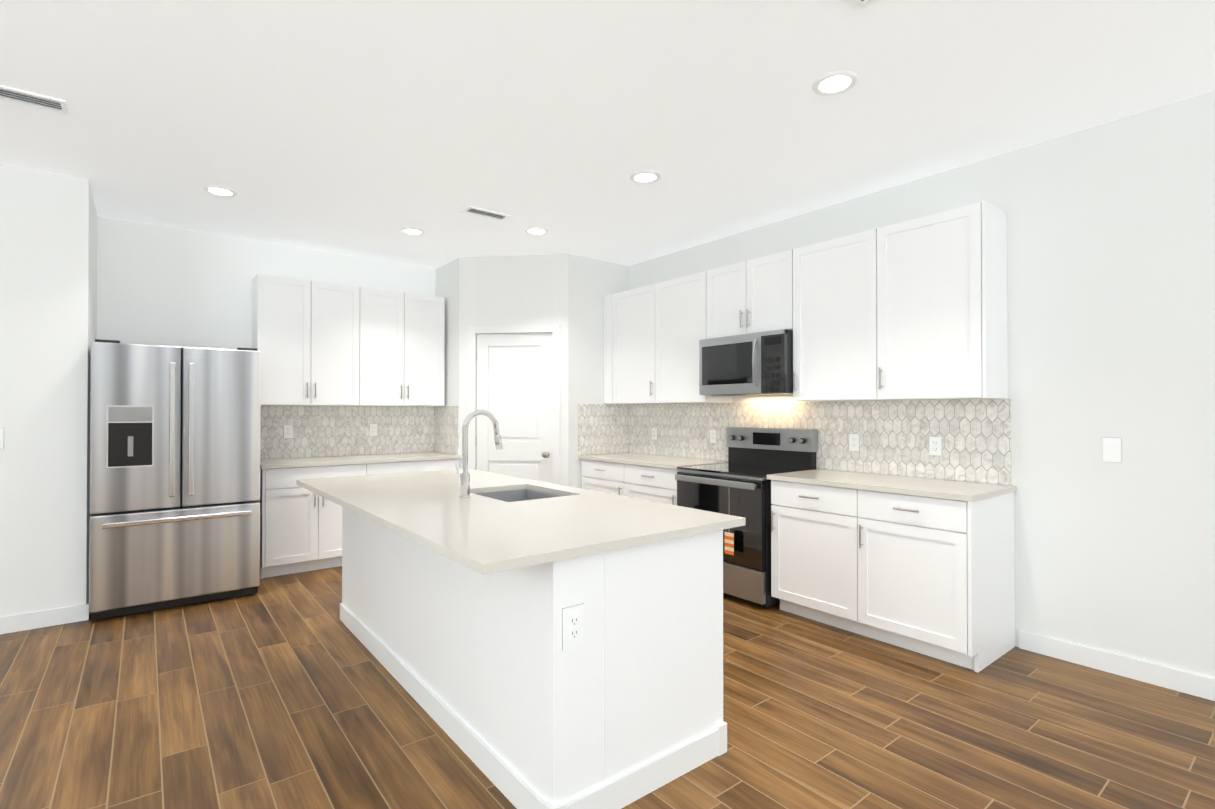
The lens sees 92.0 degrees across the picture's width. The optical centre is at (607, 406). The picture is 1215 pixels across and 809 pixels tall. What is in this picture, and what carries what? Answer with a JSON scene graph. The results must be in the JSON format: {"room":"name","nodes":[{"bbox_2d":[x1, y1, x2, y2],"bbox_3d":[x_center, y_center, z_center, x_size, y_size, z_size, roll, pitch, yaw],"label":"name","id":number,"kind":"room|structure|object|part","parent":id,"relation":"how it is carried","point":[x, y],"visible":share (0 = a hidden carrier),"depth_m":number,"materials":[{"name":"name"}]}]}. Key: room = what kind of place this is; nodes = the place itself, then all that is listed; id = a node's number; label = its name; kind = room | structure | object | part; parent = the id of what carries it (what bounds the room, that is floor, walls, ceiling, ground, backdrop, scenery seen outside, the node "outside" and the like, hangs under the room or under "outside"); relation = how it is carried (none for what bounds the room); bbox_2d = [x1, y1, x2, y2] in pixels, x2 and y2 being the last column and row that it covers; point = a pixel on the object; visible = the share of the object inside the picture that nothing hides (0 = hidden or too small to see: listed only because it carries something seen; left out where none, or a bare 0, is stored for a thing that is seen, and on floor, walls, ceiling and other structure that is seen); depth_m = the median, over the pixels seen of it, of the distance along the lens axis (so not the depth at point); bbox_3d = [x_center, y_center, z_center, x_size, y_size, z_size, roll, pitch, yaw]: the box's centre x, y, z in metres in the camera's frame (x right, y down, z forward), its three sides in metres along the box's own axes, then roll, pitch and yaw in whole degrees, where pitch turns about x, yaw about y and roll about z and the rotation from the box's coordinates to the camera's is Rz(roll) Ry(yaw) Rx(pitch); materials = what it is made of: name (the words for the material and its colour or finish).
{"room":"kitchen","nodes":[
{"label":"kitchen","id":0,"kind":"room"},
{"bbox_2d":[0,164,97,616],"bbox_3d":[-3.893,-0.047,4.009,0.565,2.830,1.050,0,-1,-38],"label":"wall","id":1,"kind":"structure","parent":0,"point":[48,269],"depth_m":3.65,"materials":[{"name":"white paint"}]},
{"bbox_2d":[0,428,3,448],"bbox_3d":[-3.668,0.190,3.508,0.078,0.128,0.010,0,-1,-38],"label":"light switch","id":2,"kind":"object","parent":1,"relation":"attached to","point":[1,438],"visible":1,"depth_m":3.53,"materials":[{"name":"grey plastic"}]},
{"bbox_2d":[0,596,89,633],"bbox_3d":[-3.765,1.317,3.837,0.591,0.100,0.663,0,-1,-38],"label":"baseboard","id":3,"kind":"structure","parent":1,"relation":"attached to","point":[38,619],"depth_m":3.63,"materials":[{"name":"white wood"}]},
{"bbox_2d":[97,216,434,458],"bbox_3d":[-2.307,-0.033,5.833,4.185,2.830,0.150,0,-1,-38],"label":"wall","id":4,"kind":"structure","parent":0,"point":[163,286],"depth_m":4.87,"materials":[{"name":"white paint"}]},
{"bbox_2d":[252,274,367,405],"bbox_3d":[-2.660,-0.558,5.252,0.870,1.090,0.327,0,-1,-38],"label":"upper cabinet","id":5,"kind":"object","parent":4,"relation":"attached to","point":[315,343],"depth_m":5.10,"materials":[{"name":"white wood"}]},
{"bbox_2d":[260,405,434,458],"bbox_3d":[-2.454,0.228,5.614,1.664,0.474,0.009,0,-1,-38],"label":"backsplash","id":6,"kind":"structure","parent":4,"relation":"attached to","point":[321,431],"depth_m":5.57,"materials":[{"name":"tile"}]},
{"bbox_2d":[284,425,292,437],"bbox_3d":[-2.870,0.223,5.274,0.075,0.121,0.008,0,-1,-38],"label":"electrical outlet","id":7,"kind":"object","parent":6,"relation":"attached to","point":[288,431],"visible":1,"depth_m":5.27,"materials":[{"name":"grey plastic"}]},
{"bbox_2d":[369,424,376,435],"bbox_3d":[-2.289,0.226,5.732,0.075,0.121,0.008,0,-1,-38],"label":"electrical outlet","id":8,"kind":"object","parent":6,"relation":"attached to","point":[372,429],"visible":1,"depth_m":5.73,"materials":[{"name":"grey plastic"}]},
{"bbox_2d":[368,288,444,405],"bbox_3d":[-2.070,-0.554,5.718,0.871,1.090,0.327,0,-1,-38],"label":"upper cabinet","id":9,"kind":"object","parent":4,"relation":"attached to","point":[406,331],"depth_m":5.61,"materials":[{"name":"white wood"}]},
{"bbox_2d":[435,254,628,487],"bbox_3d":[-0.792,-0.031,6.073,1.510,2.830,1.350,0,-1,-38],"label":"wall","id":10,"kind":"structure","parent":0,"point":[567,293],"depth_m":5.64,"materials":[{"name":"white paint"}]},
{"bbox_2d":[435,406,458,454],"bbox_3d":[-1.621,0.230,5.896,0.009,0.474,0.580,0,-1,-38],"label":"backsplash","id":11,"kind":"structure","parent":10,"relation":"attached to","point":[447,429],"depth_m":5.86,"materials":[{"name":"tile"}]},
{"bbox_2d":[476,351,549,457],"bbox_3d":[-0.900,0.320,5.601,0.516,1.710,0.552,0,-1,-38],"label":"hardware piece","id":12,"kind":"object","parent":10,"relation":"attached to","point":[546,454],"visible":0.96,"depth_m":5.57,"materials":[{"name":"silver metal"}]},
{"bbox_2d":[468,325,559,484],"bbox_3d":[-0.894,0.301,5.612,0.898,2.158,0.046,0,0,7],"label":"door","id":13,"kind":"structure","parent":10,"relation":"attached to","point":[514,384],"depth_m":5.62,"materials":[{"name":"white wood"}]},
{"bbox_2d":[578,404,628,454],"bbox_3d":[-0.034,0.220,5.805,0.630,0.494,0.009,0,-1,-38],"label":"backsplash","id":14,"kind":"structure","parent":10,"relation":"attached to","point":[603,428],"depth_m":5.79,"materials":[{"name":"tile"}]},
{"bbox_2d":[0,566,1214,808],"bbox_3d":[-1.424,1.385,2.157,7.740,0.060,12.800,0,-1,-38],"label":"floor","id":15,"kind":"structure","parent":0,"point":[282,692],"depth_m":2.50,"materials":[{"name":"brown wood"}]},
{"bbox_2d":[89,339,260,620],"bbox_3d":[-3.161,0.473,4.320,0.933,1.795,1.002,0,-1,-38],"label":"fridge","id":16,"kind":"object","parent":15,"relation":"on","point":[175,434],"visible":1,"depth_m":3.93,"materials":[{"name":"grey metal"}]},
{"bbox_3d":[-3.094,0.134,3.858,0.464,1.090,0.065,0,-1,-38],"label":"door","id":17,"kind":"part","parent":16,"relation":"part of","materials":[{"name":"silver metal"}]},
{"bbox_3d":[-2.910,0.998,3.997,0.933,0.611,0.065,0,-1,-38],"label":"drawer","id":18,"kind":"part","parent":16,"relation":"part of","materials":[{"name":"silver metal"}]},
{"bbox_3d":[-2.725,0.136,4.149,0.464,1.090,0.065,0,-1,-38],"label":"door","id":19,"kind":"part","parent":16,"relation":"part of","materials":[{"name":"silver metal"}]},
{"bbox_2d":[258,464,377,578],"bbox_3d":[-2.577,0.935,5.122,0.850,0.883,0.617,0,-1,-38],"label":"base cabinet","id":20,"kind":"object","parent":15,"relation":"on","point":[300,529],"depth_m":4.79,"materials":[{"name":"white wood"}]},
{"bbox_2d":[260,452,460,467],"bbox_3d":[-2.261,0.479,5.365,1.663,0.030,0.633,0,-1,-38],"label":"countertop","id":21,"kind":"structure","parent":20,"relation":"on","point":[307,462],"depth_m":5.18,"materials":[{"name":"beige stone"}]},
{"bbox_2d":[374,460,459,473],"bbox_3d":[-1.975,0.939,5.597,0.922,0.883,0.617,0,-1,-38],"label":"base cabinet","id":22,"kind":"object","parent":15,"relation":"on","point":[407,465],"depth_m":5.39,"materials":[{"name":"white wood"}]},
{"bbox_2d":[339,486,726,808],"bbox_3d":[-0.631,0.919,3.044,0.819,0.883,2.523,0,-1,-38],"label":"kitchen island","id":23,"kind":"object","parent":15,"relation":"on","point":[530,644],"depth_m":2.11,"materials":[{"name":"white wood"}]},
{"bbox_2d":[296,466,744,573],"bbox_3d":[-0.692,0.462,2.988,1.140,0.030,2.564,0,-1,-38],"label":"island countertop","id":24,"kind":"structure","parent":23,"relation":"on","point":[437,510],"depth_m":2.34,"materials":[{"name":"beige stone"}]},
{"bbox_2d":[455,410,501,497],"bbox_3d":[-0.655,0.230,2.975,0.231,0.432,0.124,0,-1,-38],"label":"faucet","id":25,"kind":"object","parent":24,"relation":"on","point":[464,478],"depth_m":2.89,"materials":[{"name":"silver metal"}]},
{"bbox_2d":[477,489,560,501],"bbox_3d":[-0.469,0.577,3.076,0.440,0.198,0.570,0,-1,-38],"label":"sink","id":26,"kind":"object","parent":24,"relation":"in","point":[507,495],"depth_m":3.33,"materials":[{"name":"silver metal"}]},
{"bbox_2d":[562,603,583,650],"bbox_3d":[-0.108,0.703,1.870,0.083,0.133,0.008,0,-1,-38],"label":"outlet","id":27,"kind":"object","parent":23,"relation":"attached to","point":[572,613],"depth_m":1.87,"materials":[{"name":"white plastic"}]},
{"bbox_2d":[581,461,617,494],"bbox_3d":[0.200,0.938,5.526,0.617,0.883,0.723,0,-1,-38],"label":"base cabinet","id":28,"kind":"object","parent":15,"relation":"on","point":[600,476],"depth_m":5.37,"materials":[{"name":"white wood"}]},
{"bbox_2d":[618,465,678,504],"bbox_3d":[0.573,0.935,5.052,0.617,0.883,0.722,0,-1,-38],"label":"base cabinet","id":29,"kind":"object","parent":15,"relation":"on","point":[649,477],"depth_m":4.86,"materials":[{"name":"white wood"}]},
{"bbox_2d":[578,453,727,468],"bbox_3d":[0.387,0.479,5.279,0.633,0.030,1.348,0,-1,-38],"label":"countertop","id":30,"kind":"structure","parent":29,"relation":"on","point":[655,461],"depth_m":5.15,"materials":[{"name":"beige stone"}]},
{"bbox_2d":[675,427,817,608],"bbox_3d":[1.018,0.769,4.397,0.713,1.205,0.799,0,-1,-38],"label":"range","id":31,"kind":"object","parent":15,"relation":"on","point":[738,484],"visible":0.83,"depth_m":4.16,"materials":[{"name":"grey metal"}]},
{"bbox_3d":[0.760,0.535,4.196,0.050,0.044,0.737,0,-1,-38],"label":"handle","id":32,"kind":"part","parent":31,"relation":"part of","materials":[{"name":"silver metal"}]},
{"bbox_3d":[0.797,0.798,4.223,0.044,0.600,0.793,0,-1,-38],"label":"door","id":33,"kind":"part","parent":31,"relation":"part of","materials":[{"name":"black glass"}]},
{"bbox_3d":[0.798,1.212,4.221,0.040,0.215,0.793,0,-1,-38],"label":"drawer","id":34,"kind":"part","parent":31,"relation":"part of","materials":[{"name":"silver metal"}]},
{"bbox_2d":[767,469,1016,671],"bbox_3d":[1.687,0.908,3.613,0.652,0.914,1.241,0,-1,-38],"label":"base cabinet","id":35,"kind":"object","parent":15,"relation":"on","point":[925,566],"visible":1,"depth_m":3.28,"materials":[{"name":"white wood"}]},
{"bbox_2d":[0,0,1214,268],"bbox_3d":[-1.424,-1.505,2.178,7.740,0.060,12.800,0,-1,-38],"label":"ceiling","id":36,"kind":"structure","parent":0,"point":[364,128],"depth_m":2.85,"materials":[{"name":"white paint"}]},
{"bbox_2d":[0,85,68,114],"bbox_3d":[-2.785,-1.465,2.766,0.350,0.010,0.150,0,-1,-38],"label":"ceiling vent","id":37,"kind":"object","parent":36,"relation":"in","point":[32,99],"visible":1,"depth_m":2.80,"materials":[{"name":"white metal"}]},
{"bbox_2d":[203,185,236,196],"bbox_3d":[-2.622,-1.457,3.971,0.196,0.009,0.196,0,-1,-38],"label":"recessed light","id":38,"kind":"object","parent":36,"relation":"in","point":[220,191],"visible":1,"depth_m":3.96,"materials":[{"name":"white"}]},
{"bbox_2d":[400,227,424,234],"bbox_3d":[-1.614,-1.450,4.856,0.196,0.009,0.196,0,-1,-38],"label":"recessed light","id":39,"kind":"object","parent":36,"relation":"in","point":[412,231],"visible":1,"depth_m":4.85,"materials":[{"name":"white"}]},
{"bbox_2d":[462,206,510,220],"bbox_3d":[-0.907,-1.453,4.413,0.340,0.010,0.130,0,-1,-38],"label":"ceiling vent","id":40,"kind":"object","parent":36,"relation":"in","point":[485,213],"visible":0.98,"depth_m":4.41,"materials":[{"name":"white metal"}]},
{"bbox_2d":[524,227,547,234],"bbox_3d":[-0.589,-1.450,4.849,0.196,0.009,0.196,0,-1,-38],"label":"recessed light","id":41,"kind":"object","parent":36,"relation":"in","point":[536,231],"visible":1,"depth_m":4.84,"materials":[{"name":"white plastic"}]},
{"bbox_2d":[630,171,660,183],"bbox_3d":[0.241,-1.459,3.733,0.196,0.009,0.196,0,-1,-38],"label":"recessed light","id":42,"kind":"object","parent":36,"relation":"in","point":[643,177],"visible":1,"depth_m":3.72,"materials":[{"name":"white plastic"}]},
{"bbox_2d":[812,71,857,94],"bbox_3d":[1.033,-1.467,2.665,0.196,0.009,0.196,0,-1,-38],"label":"recessed light","id":43,"kind":"object","parent":36,"relation":"in","point":[835,82],"visible":1,"depth_m":2.66,"materials":[{"name":"white"}]},
{"bbox_2d":[849,0,875,8],"bbox_3d":[0.907,-1.471,1.953,0.300,0.010,0.300,0,-1,-38],"label":"ceiling vent","id":44,"kind":"object","parent":36,"relation":"in","point":[860,4],"visible":1,"depth_m":2.13,"materials":[{"name":"white"}]},
{"bbox_2d":[629,90,1214,678],"bbox_3d":[1.516,-0.043,4.488,0.150,2.830,12.800,0,-1,-38],"label":"wall","id":45,"kind":"structure","parent":0,"point":[1111,272],"depth_m":3.03,"materials":[{"name":"white paint"}]},
{"bbox_2d":[604,294,611,403],"bbox_3d":[0.152,-0.563,5.831,0.327,1.070,0.202,0,-1,-38],"label":"upper cabinet","id":46,"kind":"object","parent":45,"relation":"attached to","point":[607,299],"depth_m":5.75,"materials":[{"name":"white wood"}]},
{"bbox_2d":[612,286,647,403],"bbox_3d":[0.384,-0.565,5.538,0.327,1.070,0.663,0,-1,-38],"label":"upper cabinet","id":47,"kind":"object","parent":45,"relation":"attached to","point":[630,307],"depth_m":5.50,"materials":[{"name":"white wood"}]},
{"bbox_2d":[648,272,731,403],"bbox_3d":[0.740,-0.569,5.087,0.327,1.070,0.725,0,-1,-38],"label":"upper cabinet","id":48,"kind":"object","parent":45,"relation":"attached to","point":[675,306],"depth_m":5.02,"materials":[{"name":"white wood"}]},
{"bbox_2d":[704,253,783,338],"bbox_3d":[1.177,-0.825,4.534,0.327,0.565,0.805,0,-1,-38],"label":"upper cabinet","id":49,"kind":"object","parent":45,"relation":"attached to","point":[740,298],"depth_m":4.45,"materials":[{"name":"white wood"}]},
{"bbox_2d":[699,329,792,395],"bbox_3d":[1.126,-0.315,4.491,0.457,0.443,0.797,0,-1,-38],"label":"microwave","id":50,"kind":"object","parent":49,"relation":"attached to","point":[759,363],"visible":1,"depth_m":4.31,"materials":[{"name":"grey metal"}]},
{"bbox_3d":[1.065,-0.318,4.241,0.052,0.348,0.017,0,-1,-38],"label":"handle","id":51,"kind":"part","parent":50,"relation":"part of","materials":[{"name":"silver metal"}]},
{"bbox_2d":[629,399,1011,484],"bbox_3d":[1.262,0.211,4.679,0.009,0.494,3.379,0,-1,-38],"label":"backsplash","id":52,"kind":"structure","parent":45,"relation":"attached to","point":[975,434],"depth_m":4.00,"materials":[{"name":"tile"}]},
{"bbox_2d":[652,427,656,439],"bbox_3d":[0.455,0.261,5.686,0.008,0.121,0.075,0,-1,-38],"label":"electrical outlet","id":53,"kind":"object","parent":52,"relation":"attached to","point":[654,433],"visible":1,"depth_m":5.68,"materials":[{"name":"white plastic"}]},
{"bbox_2d":[710,429,716,442],"bbox_3d":[0.920,0.256,5.098,0.008,0.121,0.075,0,-1,-38],"label":"electrical outlet","id":54,"kind":"object","parent":52,"relation":"attached to","point":[713,435],"visible":1,"depth_m":5.09,"materials":[{"name":"white plastic"}]},
{"bbox_2d":[849,434,859,450],"bbox_3d":[1.719,0.249,4.085,0.008,0.121,0.075,0,-1,-38],"label":"electrical outlet","id":55,"kind":"object","parent":52,"relation":"attached to","point":[854,442],"visible":1,"depth_m":4.08,"materials":[{"name":"white plastic"}]},
{"bbox_2d":[929,436,941,455],"bbox_3d":[2.050,0.246,3.665,0.008,0.121,0.075,0,-1,-38],"label":"electrical outlet","id":56,"kind":"object","parent":52,"relation":"attached to","point":[935,445],"visible":1,"depth_m":3.66,"materials":[{"name":"white plastic"}]},
{"bbox_2d":[780,232,863,400],"bbox_3d":[1.613,-0.577,3.980,0.327,1.070,0.723,0,-1,-38],"label":"upper cabinet","id":57,"kind":"object","parent":45,"relation":"attached to","point":[822,283],"depth_m":3.92,"materials":[{"name":"white wood"}]},
{"bbox_2d":[864,200,1007,400],"bbox_3d":[1.968,-0.580,3.530,0.327,1.070,0.661,0,-1,-38],"label":"upper cabinet","id":58,"kind":"object","parent":45,"relation":"attached to","point":[915,309],"depth_m":3.37,"materials":[{"name":"white wood"}]},
{"bbox_2d":[1102,437,1121,462],"bbox_3d":[2.583,0.221,3.003,0.010,0.128,0.078,0,-1,-38],"label":"light switch","id":59,"kind":"object","parent":45,"relation":"attached to","point":[1111,449],"visible":1,"depth_m":3.00,"materials":[{"name":"white plastic"}]},
{"bbox_2d":[1019,630,1214,700],"bbox_3d":[3.811,1.299,1.438,0.012,0.100,4.785,0,-1,-38],"label":"baseboard","id":60,"kind":"structure","parent":45,"relation":"attached to","point":[1197,685],"depth_m":2.96,"materials":[{"name":"white wood"}]}
]}

